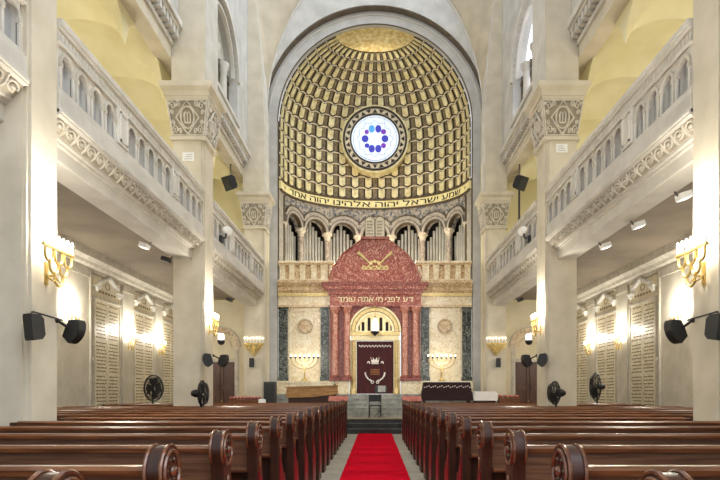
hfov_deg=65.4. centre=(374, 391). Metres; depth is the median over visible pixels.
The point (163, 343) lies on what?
wall sconce
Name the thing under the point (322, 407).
pew
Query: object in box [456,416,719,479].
pew
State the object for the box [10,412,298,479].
pew
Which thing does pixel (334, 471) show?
floor
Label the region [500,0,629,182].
crown molding
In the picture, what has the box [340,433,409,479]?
carpet runner
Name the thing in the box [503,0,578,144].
wall
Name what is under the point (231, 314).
wall
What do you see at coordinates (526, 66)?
window
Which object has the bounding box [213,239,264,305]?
beam
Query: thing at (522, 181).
grille
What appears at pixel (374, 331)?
lamp
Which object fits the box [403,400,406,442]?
pew
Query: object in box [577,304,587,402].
memorial plaque
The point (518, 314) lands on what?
wall
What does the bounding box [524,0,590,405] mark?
pillar
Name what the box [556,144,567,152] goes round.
notice
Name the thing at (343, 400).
pew
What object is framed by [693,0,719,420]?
pillar
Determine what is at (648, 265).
crown molding
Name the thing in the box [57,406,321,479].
pew
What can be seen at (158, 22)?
crown molding
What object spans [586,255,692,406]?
wall
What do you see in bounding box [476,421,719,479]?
pew
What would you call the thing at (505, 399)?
bench
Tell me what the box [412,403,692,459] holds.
pew
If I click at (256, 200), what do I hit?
pillar
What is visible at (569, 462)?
pew
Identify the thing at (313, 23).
wall
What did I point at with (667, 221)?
ceiling
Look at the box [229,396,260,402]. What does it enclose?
bench
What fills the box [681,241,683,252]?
candle
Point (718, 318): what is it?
grille
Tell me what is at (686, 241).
candle
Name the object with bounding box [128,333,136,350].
wall sconce
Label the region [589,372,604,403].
pedestal fan
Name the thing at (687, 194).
spotlight
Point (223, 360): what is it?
loudspeaker
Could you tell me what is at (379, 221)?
tablet
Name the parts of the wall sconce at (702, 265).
candle rail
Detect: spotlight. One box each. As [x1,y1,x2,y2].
[138,241,151,249]
[161,256,172,262]
[219,226,231,242]
[518,226,530,242]
[598,241,611,249]
[630,219,645,229]
[674,189,692,202]
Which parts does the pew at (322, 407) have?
rail, panel, inset panel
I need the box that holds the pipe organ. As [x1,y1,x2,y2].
[285,222,464,271]
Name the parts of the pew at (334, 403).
rail, panel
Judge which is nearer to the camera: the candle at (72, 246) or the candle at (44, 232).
the candle at (44, 232)
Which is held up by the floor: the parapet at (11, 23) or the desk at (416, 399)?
the desk at (416, 399)
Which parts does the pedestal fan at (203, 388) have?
motor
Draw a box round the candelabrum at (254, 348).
[243,337,263,355]
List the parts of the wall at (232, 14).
arch moulding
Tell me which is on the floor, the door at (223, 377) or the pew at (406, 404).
the pew at (406, 404)
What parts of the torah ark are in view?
door frame, cornice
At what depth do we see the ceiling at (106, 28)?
13.02 m
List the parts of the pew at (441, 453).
inset panel, panel, rail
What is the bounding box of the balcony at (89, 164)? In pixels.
[57,93,204,258]
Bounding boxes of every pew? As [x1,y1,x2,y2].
[0,416,285,479]
[0,421,262,479]
[0,429,232,479]
[0,443,180,479]
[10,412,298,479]
[28,469,84,479]
[57,403,333,459]
[57,404,330,465]
[57,405,326,472]
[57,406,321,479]
[57,408,315,479]
[58,410,307,479]
[65,402,336,454]
[102,401,341,446]
[133,400,344,440]
[214,401,338,450]
[340,400,343,442]
[402,400,613,440]
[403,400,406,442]
[405,401,644,446]
[407,401,535,450]
[410,402,680,454]
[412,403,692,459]
[415,404,692,465]
[419,405,692,472]
[423,406,692,479]
[429,408,692,479]
[436,410,691,479]
[444,412,719,479]
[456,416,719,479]
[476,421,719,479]
[504,429,719,479]
[551,443,719,479]
[639,468,692,479]
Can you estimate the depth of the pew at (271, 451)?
5.11 m
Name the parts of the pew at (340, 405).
rail, panel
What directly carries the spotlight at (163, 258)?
attached to the balcony at (89, 164)
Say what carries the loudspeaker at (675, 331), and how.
attached to the pillar at (706, 13)
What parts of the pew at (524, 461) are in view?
panel, backrest, rail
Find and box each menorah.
[290,355,318,380]
[427,355,455,380]
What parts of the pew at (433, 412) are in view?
inset panel, panel, rail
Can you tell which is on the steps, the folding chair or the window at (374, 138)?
the folding chair
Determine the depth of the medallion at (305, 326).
21.55 m
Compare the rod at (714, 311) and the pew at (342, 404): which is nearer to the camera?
the rod at (714, 311)
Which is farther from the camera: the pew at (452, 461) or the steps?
the steps
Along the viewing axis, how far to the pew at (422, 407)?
9.71 m
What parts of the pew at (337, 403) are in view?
rail, panel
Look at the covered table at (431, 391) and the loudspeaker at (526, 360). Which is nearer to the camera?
the loudspeaker at (526, 360)
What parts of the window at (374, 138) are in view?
stained glass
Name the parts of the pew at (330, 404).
rail, panel, inset panel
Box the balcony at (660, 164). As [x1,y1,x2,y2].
[545,93,692,258]
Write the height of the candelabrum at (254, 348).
0.682 m
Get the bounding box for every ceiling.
[57,0,233,190]
[57,181,235,299]
[279,28,470,198]
[514,181,692,299]
[516,0,692,180]
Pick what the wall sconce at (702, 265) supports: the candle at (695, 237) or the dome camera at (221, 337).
the candle at (695, 237)
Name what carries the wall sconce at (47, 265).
attached to the pillar at (28, 131)
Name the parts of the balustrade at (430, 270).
post, infill panel, rail, post, post, post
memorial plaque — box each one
[92,274,123,405]
[133,292,156,402]
[162,304,172,402]
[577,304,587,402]
[593,292,616,403]
[626,274,657,405]
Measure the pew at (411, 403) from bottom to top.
1.178 m
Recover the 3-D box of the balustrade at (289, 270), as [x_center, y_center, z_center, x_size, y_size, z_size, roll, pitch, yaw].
[-2.625,-4.640,21.620,2.150,0.760,0.400,0,0,0]
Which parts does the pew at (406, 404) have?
panel, rail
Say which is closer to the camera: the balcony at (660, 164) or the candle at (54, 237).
the candle at (54, 237)
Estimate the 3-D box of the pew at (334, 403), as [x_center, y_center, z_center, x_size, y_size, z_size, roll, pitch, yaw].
[-3.918,0.811,12.637,6.124,1.178,0.485,0,0,0]
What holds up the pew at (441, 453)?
on the floor
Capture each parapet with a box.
[0,0,26,61]
[57,18,204,228]
[213,201,264,285]
[485,201,536,285]
[545,18,692,228]
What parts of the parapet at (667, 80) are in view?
arcade panel, arcade panel, arcade panel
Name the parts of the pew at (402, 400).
panel, rail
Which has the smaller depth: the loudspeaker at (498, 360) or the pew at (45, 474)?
the pew at (45, 474)
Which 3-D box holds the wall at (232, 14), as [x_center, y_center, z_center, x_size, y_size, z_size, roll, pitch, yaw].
[-4.760,-12.025,11.400,0.480,6.750,17.600,0,0,0]
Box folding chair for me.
[369,395,380,416]
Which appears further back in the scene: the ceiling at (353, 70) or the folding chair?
the ceiling at (353, 70)
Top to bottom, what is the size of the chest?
0.920 m
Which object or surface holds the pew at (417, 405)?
on the floor
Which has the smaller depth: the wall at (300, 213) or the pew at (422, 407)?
the pew at (422, 407)
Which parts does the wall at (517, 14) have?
arch moulding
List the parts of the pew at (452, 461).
inset panel, panel, backrest, rail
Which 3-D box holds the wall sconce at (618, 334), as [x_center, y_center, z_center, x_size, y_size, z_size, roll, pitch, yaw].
[7.033,-1.438,16.150,0.174,0.497,0.528,0,0,0]
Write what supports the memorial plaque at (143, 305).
attached to the wall at (74, 362)
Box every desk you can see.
[328,396,347,437]
[402,396,421,402]
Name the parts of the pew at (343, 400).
rail, panel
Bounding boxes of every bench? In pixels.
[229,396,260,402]
[497,395,519,402]
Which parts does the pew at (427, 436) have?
inset panel, panel, rail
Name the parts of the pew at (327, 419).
rail, panel, inset panel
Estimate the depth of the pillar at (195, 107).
13.10 m
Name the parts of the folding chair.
backrest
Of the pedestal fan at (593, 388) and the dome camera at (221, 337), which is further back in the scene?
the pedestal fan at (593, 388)
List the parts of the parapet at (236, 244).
arcade panel, arcade panel, arcade panel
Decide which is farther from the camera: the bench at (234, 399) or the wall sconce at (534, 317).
the bench at (234, 399)
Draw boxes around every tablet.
[365,216,374,235]
[375,216,384,235]
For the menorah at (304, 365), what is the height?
1.005 m
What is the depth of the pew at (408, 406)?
13.40 m
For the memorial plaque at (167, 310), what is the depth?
19.30 m
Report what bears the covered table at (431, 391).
on the steps
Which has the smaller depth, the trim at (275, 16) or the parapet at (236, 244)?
the parapet at (236, 244)
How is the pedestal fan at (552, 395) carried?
on the floor
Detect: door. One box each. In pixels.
[213,362,234,402]
[515,362,536,402]
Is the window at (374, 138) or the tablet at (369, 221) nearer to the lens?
the tablet at (369, 221)
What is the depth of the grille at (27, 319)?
6.22 m
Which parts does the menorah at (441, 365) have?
stem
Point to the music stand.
(378, 389)
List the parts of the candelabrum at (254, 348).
triangle frame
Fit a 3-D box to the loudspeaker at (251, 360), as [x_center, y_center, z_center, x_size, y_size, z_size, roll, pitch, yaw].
[-4.420,-1.049,20.115,0.150,0.330,0.240,0,0,0]
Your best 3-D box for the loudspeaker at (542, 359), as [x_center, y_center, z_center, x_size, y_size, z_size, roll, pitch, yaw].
[3.915,-0.736,13.046,0.228,0.315,0.356,0,0,27]
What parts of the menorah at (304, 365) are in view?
stem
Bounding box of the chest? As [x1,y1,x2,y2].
[472,391,497,402]
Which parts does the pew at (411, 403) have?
inset panel, panel, rail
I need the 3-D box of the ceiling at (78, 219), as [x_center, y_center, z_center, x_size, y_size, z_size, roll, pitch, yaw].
[-5.900,-3.570,10.950,2.600,0.260,19.900,0,0,0]
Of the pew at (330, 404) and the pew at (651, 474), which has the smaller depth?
the pew at (651, 474)
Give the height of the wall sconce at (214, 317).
0.559 m
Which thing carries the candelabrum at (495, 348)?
attached to the pillar at (493, 200)
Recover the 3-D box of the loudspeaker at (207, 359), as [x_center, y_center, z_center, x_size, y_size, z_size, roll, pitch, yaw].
[-3.915,-0.736,13.046,0.228,0.315,0.356,0,0,-27]
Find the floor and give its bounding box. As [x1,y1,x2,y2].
[320,434,424,479]
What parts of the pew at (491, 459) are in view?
panel, backrest, rail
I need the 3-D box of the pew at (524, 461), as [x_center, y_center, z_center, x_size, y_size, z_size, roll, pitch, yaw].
[3.838,0.811,3.438,6.124,1.178,0.485,0,0,0]
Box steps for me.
[277,394,472,433]
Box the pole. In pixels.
[518,190,519,219]
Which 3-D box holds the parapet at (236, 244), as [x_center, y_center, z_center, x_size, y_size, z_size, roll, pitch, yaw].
[-4.135,-4.275,17.050,0.330,0.950,6.300,0,0,0]
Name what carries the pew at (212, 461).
on the floor
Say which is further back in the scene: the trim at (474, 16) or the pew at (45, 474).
the trim at (474, 16)
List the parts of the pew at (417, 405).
inset panel, panel, rail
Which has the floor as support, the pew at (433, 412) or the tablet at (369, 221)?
the pew at (433, 412)
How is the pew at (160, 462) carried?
on the floor
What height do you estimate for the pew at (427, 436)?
1.178 m
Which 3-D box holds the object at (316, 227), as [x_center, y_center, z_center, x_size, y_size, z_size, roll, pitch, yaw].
[0.000,-6.100,23.526,9.640,4.000,3.648,0,0,0]
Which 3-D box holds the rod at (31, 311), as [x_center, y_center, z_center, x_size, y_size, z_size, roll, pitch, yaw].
[-3.977,-0.920,6.796,0.054,0.040,0.609,0,0,0]
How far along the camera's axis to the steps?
20.20 m
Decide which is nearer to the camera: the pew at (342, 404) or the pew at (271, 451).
the pew at (271, 451)
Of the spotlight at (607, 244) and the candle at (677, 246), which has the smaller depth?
the candle at (677, 246)
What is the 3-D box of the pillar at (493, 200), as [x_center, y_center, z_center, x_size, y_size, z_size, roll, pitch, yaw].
[4.360,-7.100,20.550,1.200,17.000,1.180,0,0,0]
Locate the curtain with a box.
[357,341,392,393]
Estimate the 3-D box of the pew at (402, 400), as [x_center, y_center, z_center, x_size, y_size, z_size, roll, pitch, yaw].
[3.838,0.811,16.317,6.124,1.178,0.485,0,0,0]
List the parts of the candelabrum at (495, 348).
triangle frame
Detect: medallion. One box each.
[298,319,312,333]
[437,319,451,333]
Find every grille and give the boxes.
[22,315,31,338]
[75,327,85,339]
[222,177,231,189]
[518,177,527,189]
[664,327,674,339]
[718,318,719,337]
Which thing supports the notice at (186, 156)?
attached to the pillar at (195, 107)
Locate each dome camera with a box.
[217,333,224,344]
[525,333,532,344]
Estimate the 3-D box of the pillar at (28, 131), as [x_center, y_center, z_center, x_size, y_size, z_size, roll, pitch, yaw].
[-4.365,-7.100,6.895,0.810,17.000,0.930,0,0,0]
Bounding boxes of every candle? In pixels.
[42,229,45,241]
[47,232,50,244]
[52,234,55,246]
[57,236,59,248]
[62,239,64,250]
[66,241,68,252]
[71,243,73,254]
[676,243,678,254]
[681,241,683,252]
[685,239,687,250]
[690,236,692,248]
[694,234,697,246]
[699,232,702,244]
[704,229,707,241]
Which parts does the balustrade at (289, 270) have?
post, post, post, rail, infill panel, post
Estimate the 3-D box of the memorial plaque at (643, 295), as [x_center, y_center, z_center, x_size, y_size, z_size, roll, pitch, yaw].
[7.120,-1.185,14.960,0.160,3.770,1.580,0,0,0]
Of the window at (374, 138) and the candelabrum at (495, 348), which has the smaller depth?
the candelabrum at (495, 348)
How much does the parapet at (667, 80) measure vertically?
0.950 m
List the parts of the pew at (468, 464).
inset panel, panel, rail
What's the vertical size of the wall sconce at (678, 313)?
0.497 m
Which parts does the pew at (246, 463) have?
rail, backrest, panel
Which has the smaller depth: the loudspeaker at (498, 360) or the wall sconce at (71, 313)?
the wall sconce at (71, 313)
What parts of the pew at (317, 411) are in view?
rail, panel, inset panel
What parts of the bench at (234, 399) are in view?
frame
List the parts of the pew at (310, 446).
rail, backrest, panel, inset panel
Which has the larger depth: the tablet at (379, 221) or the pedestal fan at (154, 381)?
the tablet at (379, 221)
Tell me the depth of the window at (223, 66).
17.63 m
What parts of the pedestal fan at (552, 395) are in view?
motor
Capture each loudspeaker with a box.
[22,313,45,340]
[55,319,85,343]
[202,353,212,366]
[213,354,228,366]
[221,164,236,190]
[249,358,253,366]
[496,358,500,366]
[513,164,528,190]
[521,354,536,366]
[537,353,547,366]
[664,319,694,343]
[704,313,719,340]
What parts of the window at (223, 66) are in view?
frame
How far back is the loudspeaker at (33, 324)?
6.24 m
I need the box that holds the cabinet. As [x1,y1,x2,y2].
[264,382,276,402]
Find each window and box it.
[218,26,228,100]
[341,105,408,176]
[521,26,531,100]
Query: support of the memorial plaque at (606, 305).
attached to the wall at (675, 362)
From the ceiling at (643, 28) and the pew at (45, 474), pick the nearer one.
the pew at (45, 474)
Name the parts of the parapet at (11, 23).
arcade panel, rail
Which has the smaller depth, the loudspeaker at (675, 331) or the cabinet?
the loudspeaker at (675, 331)
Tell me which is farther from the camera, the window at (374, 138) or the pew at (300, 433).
the window at (374, 138)
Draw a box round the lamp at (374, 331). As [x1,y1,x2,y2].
[371,318,378,335]
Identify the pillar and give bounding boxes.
[0,0,56,425]
[159,0,225,405]
[236,0,274,398]
[475,0,513,402]
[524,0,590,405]
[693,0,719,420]
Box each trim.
[256,0,301,96]
[279,178,470,209]
[448,0,493,96]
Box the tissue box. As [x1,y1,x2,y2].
[258,399,265,402]
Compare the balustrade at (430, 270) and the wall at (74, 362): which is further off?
the balustrade at (430, 270)
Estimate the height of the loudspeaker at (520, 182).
1.004 m
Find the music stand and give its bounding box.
[374,386,386,417]
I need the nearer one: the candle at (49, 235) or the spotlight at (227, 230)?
the candle at (49, 235)
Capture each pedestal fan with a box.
[143,375,163,403]
[191,380,208,406]
[547,381,565,406]
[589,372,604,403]
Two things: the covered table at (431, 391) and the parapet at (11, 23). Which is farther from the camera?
the covered table at (431, 391)
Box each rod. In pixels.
[31,311,62,320]
[687,311,718,320]
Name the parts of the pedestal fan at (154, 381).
blade, blade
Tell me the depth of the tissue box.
16.14 m
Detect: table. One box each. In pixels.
[285,385,338,402]
[421,382,472,402]
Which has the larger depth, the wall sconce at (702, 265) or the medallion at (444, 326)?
the medallion at (444, 326)
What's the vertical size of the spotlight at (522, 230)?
0.437 m
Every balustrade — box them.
[278,261,334,279]
[415,261,471,279]
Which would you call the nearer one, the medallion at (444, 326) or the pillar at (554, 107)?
the pillar at (554, 107)
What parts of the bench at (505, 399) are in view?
frame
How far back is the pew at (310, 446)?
7.87 m
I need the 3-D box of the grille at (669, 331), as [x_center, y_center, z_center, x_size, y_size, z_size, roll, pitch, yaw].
[3.874,-0.779,7.296,0.133,0.244,0.134,0,0,-4]
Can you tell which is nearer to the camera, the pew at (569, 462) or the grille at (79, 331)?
the pew at (569, 462)
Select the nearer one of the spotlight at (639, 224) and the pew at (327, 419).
the spotlight at (639, 224)
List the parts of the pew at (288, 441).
rail, backrest, panel, inset panel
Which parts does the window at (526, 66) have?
frame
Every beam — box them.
[0,37,29,122]
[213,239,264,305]
[485,239,536,305]
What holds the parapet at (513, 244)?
on the beam at (520, 276)
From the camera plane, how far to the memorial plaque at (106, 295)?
14.89 m
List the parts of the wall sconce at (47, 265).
candle rail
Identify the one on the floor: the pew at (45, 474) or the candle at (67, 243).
the pew at (45, 474)
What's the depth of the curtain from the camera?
21.50 m
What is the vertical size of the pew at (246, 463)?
1.178 m
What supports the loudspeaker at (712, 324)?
attached to the pillar at (706, 13)
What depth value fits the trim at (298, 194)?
23.72 m
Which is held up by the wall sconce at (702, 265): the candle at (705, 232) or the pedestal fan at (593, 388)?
the candle at (705, 232)
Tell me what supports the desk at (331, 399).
on the floor
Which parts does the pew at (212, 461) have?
rail, backrest, panel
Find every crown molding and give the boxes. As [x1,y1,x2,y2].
[57,231,172,304]
[120,0,249,182]
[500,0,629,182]
[577,231,692,304]
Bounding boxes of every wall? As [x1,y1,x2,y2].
[57,255,163,406]
[171,0,246,144]
[213,178,268,396]
[268,0,481,393]
[278,189,471,279]
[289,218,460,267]
[481,178,536,397]
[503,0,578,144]
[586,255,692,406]
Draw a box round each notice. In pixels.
[182,152,193,160]
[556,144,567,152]
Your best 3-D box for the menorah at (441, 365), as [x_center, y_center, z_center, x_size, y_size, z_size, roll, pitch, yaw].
[2.550,-0.922,21.380,1.118,1.005,0.280,0,0,0]
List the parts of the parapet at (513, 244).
arcade panel, arcade panel, arcade panel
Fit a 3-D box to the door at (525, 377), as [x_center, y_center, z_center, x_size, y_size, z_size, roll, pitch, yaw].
[5.780,0.140,20.963,1.080,2.520,0.193,0,0,0]
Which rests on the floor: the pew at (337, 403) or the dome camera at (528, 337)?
the pew at (337, 403)
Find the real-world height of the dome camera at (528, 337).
0.300 m
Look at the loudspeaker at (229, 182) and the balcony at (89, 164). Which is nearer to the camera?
the balcony at (89, 164)
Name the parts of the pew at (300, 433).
rail, backrest, panel, inset panel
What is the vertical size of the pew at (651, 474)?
1.178 m
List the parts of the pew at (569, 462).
panel, rail, backrest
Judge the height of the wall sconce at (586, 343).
0.497 m
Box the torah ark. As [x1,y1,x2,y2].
[321,236,428,393]
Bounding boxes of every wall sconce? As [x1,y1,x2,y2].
[41,229,74,287]
[67,310,79,319]
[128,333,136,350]
[159,341,165,355]
[209,312,218,335]
[531,312,540,335]
[584,341,590,355]
[613,333,621,350]
[670,310,682,319]
[675,229,708,287]
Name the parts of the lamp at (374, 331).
lamp shade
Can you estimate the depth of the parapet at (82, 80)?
8.77 m
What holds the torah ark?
on the steps
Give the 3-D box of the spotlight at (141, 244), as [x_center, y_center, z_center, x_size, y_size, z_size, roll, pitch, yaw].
[-4.745,-3.034,11.600,0.250,0.148,0.200,0,0,0]
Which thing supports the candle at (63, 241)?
on the wall sconce at (47, 265)
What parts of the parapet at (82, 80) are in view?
arcade panel, arcade panel, arcade panel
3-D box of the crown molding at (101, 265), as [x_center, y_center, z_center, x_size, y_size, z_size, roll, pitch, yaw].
[-7.010,-3.235,10.675,0.420,0.430,20.350,0,0,0]
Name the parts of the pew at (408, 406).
panel, rail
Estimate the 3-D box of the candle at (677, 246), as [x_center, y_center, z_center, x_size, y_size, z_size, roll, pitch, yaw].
[3.840,-1.810,7.100,0.033,0.160,0.033,0,0,22]
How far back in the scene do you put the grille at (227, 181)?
18.87 m
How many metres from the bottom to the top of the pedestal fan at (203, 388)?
1.663 m
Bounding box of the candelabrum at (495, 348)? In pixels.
[486,337,506,355]
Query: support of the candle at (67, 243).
on the wall sconce at (47, 265)
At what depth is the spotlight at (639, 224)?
10.06 m
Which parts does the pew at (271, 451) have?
rail, panel, inset panel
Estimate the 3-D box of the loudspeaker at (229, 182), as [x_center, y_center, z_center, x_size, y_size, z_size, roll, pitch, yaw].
[-4.942,-7.333,18.982,0.360,1.004,0.422,0,0,34]
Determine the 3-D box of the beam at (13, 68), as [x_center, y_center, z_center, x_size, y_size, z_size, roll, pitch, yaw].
[-4.320,-3.450,4.523,0.700,0.700,3.854,0,0,0]
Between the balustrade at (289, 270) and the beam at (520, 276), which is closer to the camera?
the beam at (520, 276)
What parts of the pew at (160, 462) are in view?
rail, backrest, panel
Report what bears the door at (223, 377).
in the wall at (231, 314)
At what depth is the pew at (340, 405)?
14.32 m
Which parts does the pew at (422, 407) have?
inset panel, panel, rail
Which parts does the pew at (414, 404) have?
inset panel, panel, rail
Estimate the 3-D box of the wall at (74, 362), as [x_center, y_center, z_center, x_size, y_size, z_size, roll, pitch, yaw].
[-7.290,-3.600,10.600,0.420,10.000,21.200,0,0,0]
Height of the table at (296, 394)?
1.140 m

